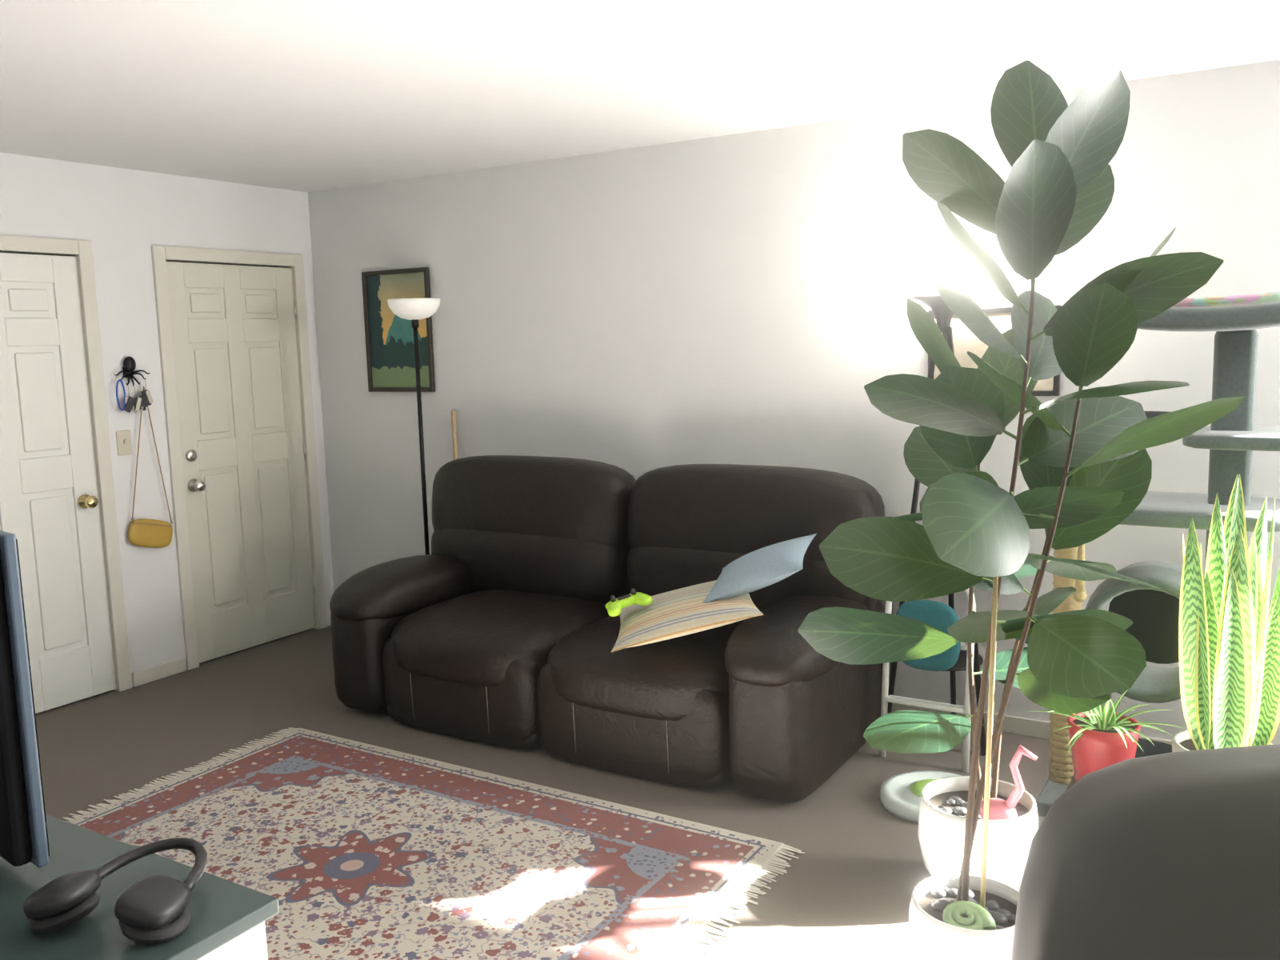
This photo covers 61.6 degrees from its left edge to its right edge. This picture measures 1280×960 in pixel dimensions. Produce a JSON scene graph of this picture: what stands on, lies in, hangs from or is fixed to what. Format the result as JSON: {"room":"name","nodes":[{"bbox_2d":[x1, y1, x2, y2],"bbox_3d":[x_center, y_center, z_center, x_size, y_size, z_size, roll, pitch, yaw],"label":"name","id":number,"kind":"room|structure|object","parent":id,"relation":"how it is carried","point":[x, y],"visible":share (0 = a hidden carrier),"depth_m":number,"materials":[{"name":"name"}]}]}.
{"room":"living room","nodes":[
{"label":"living room","id":0,"kind":"room"},
{"bbox_2d":[0,152,333,687],"bbox_3d":[-3.474,0.006,3.499,0.140,2.440,6.600,3,9,31],"label":"wall","id":1,"kind":"structure","parent":0,"point":[122,212],"depth_m":5.14,"materials":[{"name":"paint"}]},
{"bbox_2d":[0,234,131,713],"bbox_3d":[-2.737,0.010,4.644,0.193,2.097,0.914,3,9,31],"label":"door","id":2,"kind":"structure","parent":1,"relation":"in","point":[58,499],"depth_m":4.82,"materials":[{"name":"paint"}]},
{"bbox_2d":[116,429,132,455],"bbox_3d":[-2.424,-0.175,5.057,0.016,0.115,0.072,3,9,31],"label":"light switch","id":3,"kind":"object","parent":1,"relation":"attached to","point":[124,444],"visible":1,"depth_m":5.05,"materials":[{"name":"plastic"}]},
{"bbox_2d":[114,356,153,413],"bbox_3d":[-2.390,-0.447,5.053,0.054,0.268,0.184,3,9,31],"label":"key rack","id":4,"kind":"object","parent":1,"relation":"attached to","point":[141,402],"visible":1,"depth_m":5.05,"materials":[{"name":"black metal"}]},
{"bbox_2d":[128,386,172,547],"bbox_3d":[-2.360,-0.054,5.134,0.040,0.784,0.240,3,9,31],"label":"handbag","id":5,"kind":"object","parent":4,"relation":"hanging from","point":[142,532],"visible":1,"depth_m":5.15,"materials":[{"name":"yellow leather"}]},
{"bbox_2d":[132,657,185,687],"bbox_3d":[-2.356,0.940,5.268,0.012,0.070,0.280,3,9,31],"label":"baseboard","id":6,"kind":"structure","parent":1,"relation":"attached to","point":[162,670],"depth_m":5.26,"materials":[{"name":"paint"}]},
{"bbox_2d":[151,244,327,670],"bbox_3d":[-2.102,-0.142,5.674,0.193,2.097,0.914,3,9,31],"label":"door","id":7,"kind":"structure","parent":1,"relation":"in","point":[233,325],"depth_m":5.63,"materials":[{"name":"paint"}]},
{"bbox_2d":[35,624,1050,959],"bbox_3d":[-0.308,1.428,1.756,7.600,0.100,6.600,3,9,31],"label":"floor","id":8,"kind":"structure","parent":0,"point":[848,897],"depth_m":3.97,"materials":[{"name":"carpet"}]},
{"bbox_2d":[0,813,279,959],"bbox_3d":[-1.153,1.021,1.767,1.110,0.750,0.520,3,9,31],"label":"tv stand","id":9,"kind":"object","parent":8,"relation":"on","point":[227,920],"visible":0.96,"depth_m":1.63,"materials":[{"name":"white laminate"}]},
{"bbox_2d":[0,530,49,867],"bbox_3d":[-1.332,0.333,1.967,0.970,0.563,0.200,5,10,40],"label":"television","id":10,"kind":"object","parent":9,"relation":"on","point":[23,827],"visible":1,"depth_m":1.67,"materials":[{"name":"plastic"}]},
{"bbox_2d":[23,837,207,943],"bbox_3d":[-0.763,0.613,1.639,0.243,0.072,0.239,0,8,12],"label":"headphones","id":11,"kind":"object","parent":9,"relation":"on","point":[154,910],"visible":1,"depth_m":1.55,"materials":[{"name":"black plastic"}]},
{"bbox_2d":[387,298,439,555],"bbox_3d":[-1.101,0.000,5.469,0.260,1.815,0.260,3,9,31],"label":"floor lamp","id":12,"kind":"object","parent":8,"relation":"on","point":[414,310],"visible":0.68,"depth_m":5.36,"materials":[{"name":"black metal"}]},
{"bbox_2d":[62,727,804,959],"bbox_3d":[-0.883,1.187,3.294,2.359,0.012,1.520,3,9,31],"label":"rug","id":13,"kind":"object","parent":8,"relation":"on","point":[366,851],"visible":0.88,"depth_m":3.33,"materials":[{"name":"fabric"}]},
{"bbox_2d":[451,410,457,459],"bbox_3d":[-0.940,0.264,5.598,0.025,1.250,0.038,-7,9,-36],"label":"cane","id":14,"kind":"object","parent":8,"relation":"on","point":[453,412],"visible":0.08,"depth_m":5.53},
{"bbox_2d":[329,455,892,802],"bbox_3d":[-0.169,0.479,4.482,2.291,1.071,1.055,3,9,31],"label":"sofa","id":15,"kind":"object","parent":8,"relation":"on","point":[504,634],"visible":0.84,"depth_m":4.22,"materials":[{"name":"brown leather"}]},
{"bbox_2d":[610,580,763,652],"bbox_3d":[0.163,0.476,3.930,0.526,0.150,0.546,-1,7,1],"label":"throw pillow","id":16,"kind":"object","parent":15,"relation":"on","point":[679,612],"visible":0.85,"depth_m":3.77,"materials":[{"name":"fabric"}]},
{"bbox_2d":[605,588,652,616],"bbox_3d":[-0.046,0.443,3.913,0.167,0.080,0.116,-4,8,-18],"label":"game controller","id":17,"kind":"object","parent":16,"relation":"on","point":[614,607],"visible":1,"depth_m":3.90,"materials":[{"name":"plastic"}]},
{"bbox_2d":[702,533,816,603],"bbox_3d":[0.439,0.323,3.927,0.370,0.202,0.416,1,8,16],"label":"throw pillow","id":18,"kind":"object","parent":16,"relation":"on","point":[763,567],"visible":1,"depth_m":3.81,"materials":[{"name":"blue fabric"}]},
{"bbox_2d":[879,770,961,823],"bbox_3d":[1.000,1.063,3.642,0.370,0.065,0.370,3,9,31],"label":"toy","id":19,"kind":"object","parent":8,"relation":"on","point":[900,794],"visible":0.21,"depth_m":3.65,"materials":[{"name":"plastic"}]},
{"bbox_2d":[879,588,975,772],"bbox_3d":[1.045,0.677,3.942,0.336,0.754,0.138,3,9,31],"label":"step stool","id":20,"kind":"object","parent":8,"relation":"on","point":[939,615],"visible":0.52,"depth_m":3.88,"materials":[{"name":"white metal"}]},
{"bbox_2d":[887,294,986,755],"bbox_3d":[1.167,0.169,4.087,0.314,1.717,0.380,-5,8,-22],"label":"ladder shelf","id":21,"kind":"object","parent":8,"relation":"on","point":[943,315],"visible":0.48,"depth_m":4.04,"materials":[{"name":"black metal"}]},
{"bbox_2d":[797,297,1151,890],"bbox_3d":[0.977,0.333,2.991,0.823,1.682,0.778,-4,8,-16],"label":"potted plant","id":22,"kind":"object","parent":8,"relation":"on","point":[1097,498],"visible":0.65,"depth_m":2.97,"materials":[{"name":"green plant"}]},
{"bbox_2d":[819,60,1245,959],"bbox_3d":[0.899,0.118,2.530,0.865,2.232,0.773,-7,9,-34],"label":"potted plant","id":23,"kind":"object","parent":8,"relation":"on","point":[1059,185],"visible":0.99,"depth_m":2.50,"materials":[{"name":"green plant"}]},
{"bbox_2d":[1065,774,1075,791],"bbox_3d":[1.588,1.043,3.075,0.690,0.220,0.340,3,9,31],"label":"plant stand","id":24,"kind":"object","parent":8,"relation":"on","point":[1073,782],"visible":0.02,"depth_m":3.25,"materials":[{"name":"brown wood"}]},
{"bbox_2d":[1025,689,1187,782],"bbox_3d":[1.376,0.746,3.201,0.410,0.344,0.385,-4,8,-19],"label":"spider plant","id":25,"kind":"object","parent":24,"relation":"on","point":[1100,738],"visible":0.81,"depth_m":3.15,"materials":[{"name":"green plant"}]},
{"bbox_2d":[1171,473,1279,751],"bbox_3d":[1.631,0.454,2.954,0.290,0.973,0.362,3,9,31],"label":"snake plant","id":26,"kind":"object","parent":24,"relation":"on","point":[1229,644],"visible":0.73,"depth_m":2.90,"materials":[{"name":"green plant"}]},
{"bbox_2d":[1011,744,1279,959],"bbox_3d":[0.580,0.799,1.306,0.628,1.215,0.686,-2,7,-5],"label":"office chair","id":27,"kind":"object","parent":8,"relation":"on","point":[1174,855],"visible":1,"depth_m":0.89,"materials":[{"name":"grey fabric"}]},
{"bbox_2d":[1035,292,1279,816],"bbox_3d":[1.785,0.213,3.424,0.890,1.766,0.560,3,9,31],"label":"cat tree","id":28,"kind":"object","parent":8,"relation":"on","point":[1231,440],"visible":0.35,"depth_m":3.31,"materials":[{"name":"grey carpet"}]},
{"bbox_2d":[0,0,1279,191],"bbox_3d":[-0.377,-1.090,1.428,7.600,0.100,6.600,3,9,31],"label":"ceiling","id":29,"kind":"structure","parent":0,"point":[297,95],"depth_m":3.39,"materials":[{"name":"paint"}]},
{"bbox_2d":[307,59,1279,744],"bbox_3d":[1.324,-0.228,4.294,7.600,2.440,0.200,3,9,31],"label":"wall","id":30,"kind":"structure","parent":0,"point":[736,298],"depth_m":4.63,"materials":[{"name":"paint"}]},
{"bbox_2d":[361,267,435,391],"bbox_3d":[-1.279,-0.787,5.682,0.465,0.640,0.022,3,9,31],"label":"landscape painting","id":31,"kind":"object","parent":30,"relation":"attached to","point":[390,344],"visible":1,"depth_m":5.70,"materials":[{"name":"green paper"}]},
{"bbox_2d":[928,304,1061,395],"bbox_3d":[1.346,-0.489,4.106,0.490,0.335,0.022,3,9,31],"label":"framed picture","id":32,"kind":"object","parent":30,"relation":"attached to","point":[964,340],"visible":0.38,"depth_m":4.13},
{"bbox_2d":[891,703,1171,744],"bbox_3d":[0.533,0.919,4.826,5.400,0.070,0.012,3,9,31],"label":"baseboard","id":33,"kind":"structure","parent":30,"relation":"attached to","point":[1020,726],"depth_m":4.23,"materials":[{"name":"paint"}]}
]}

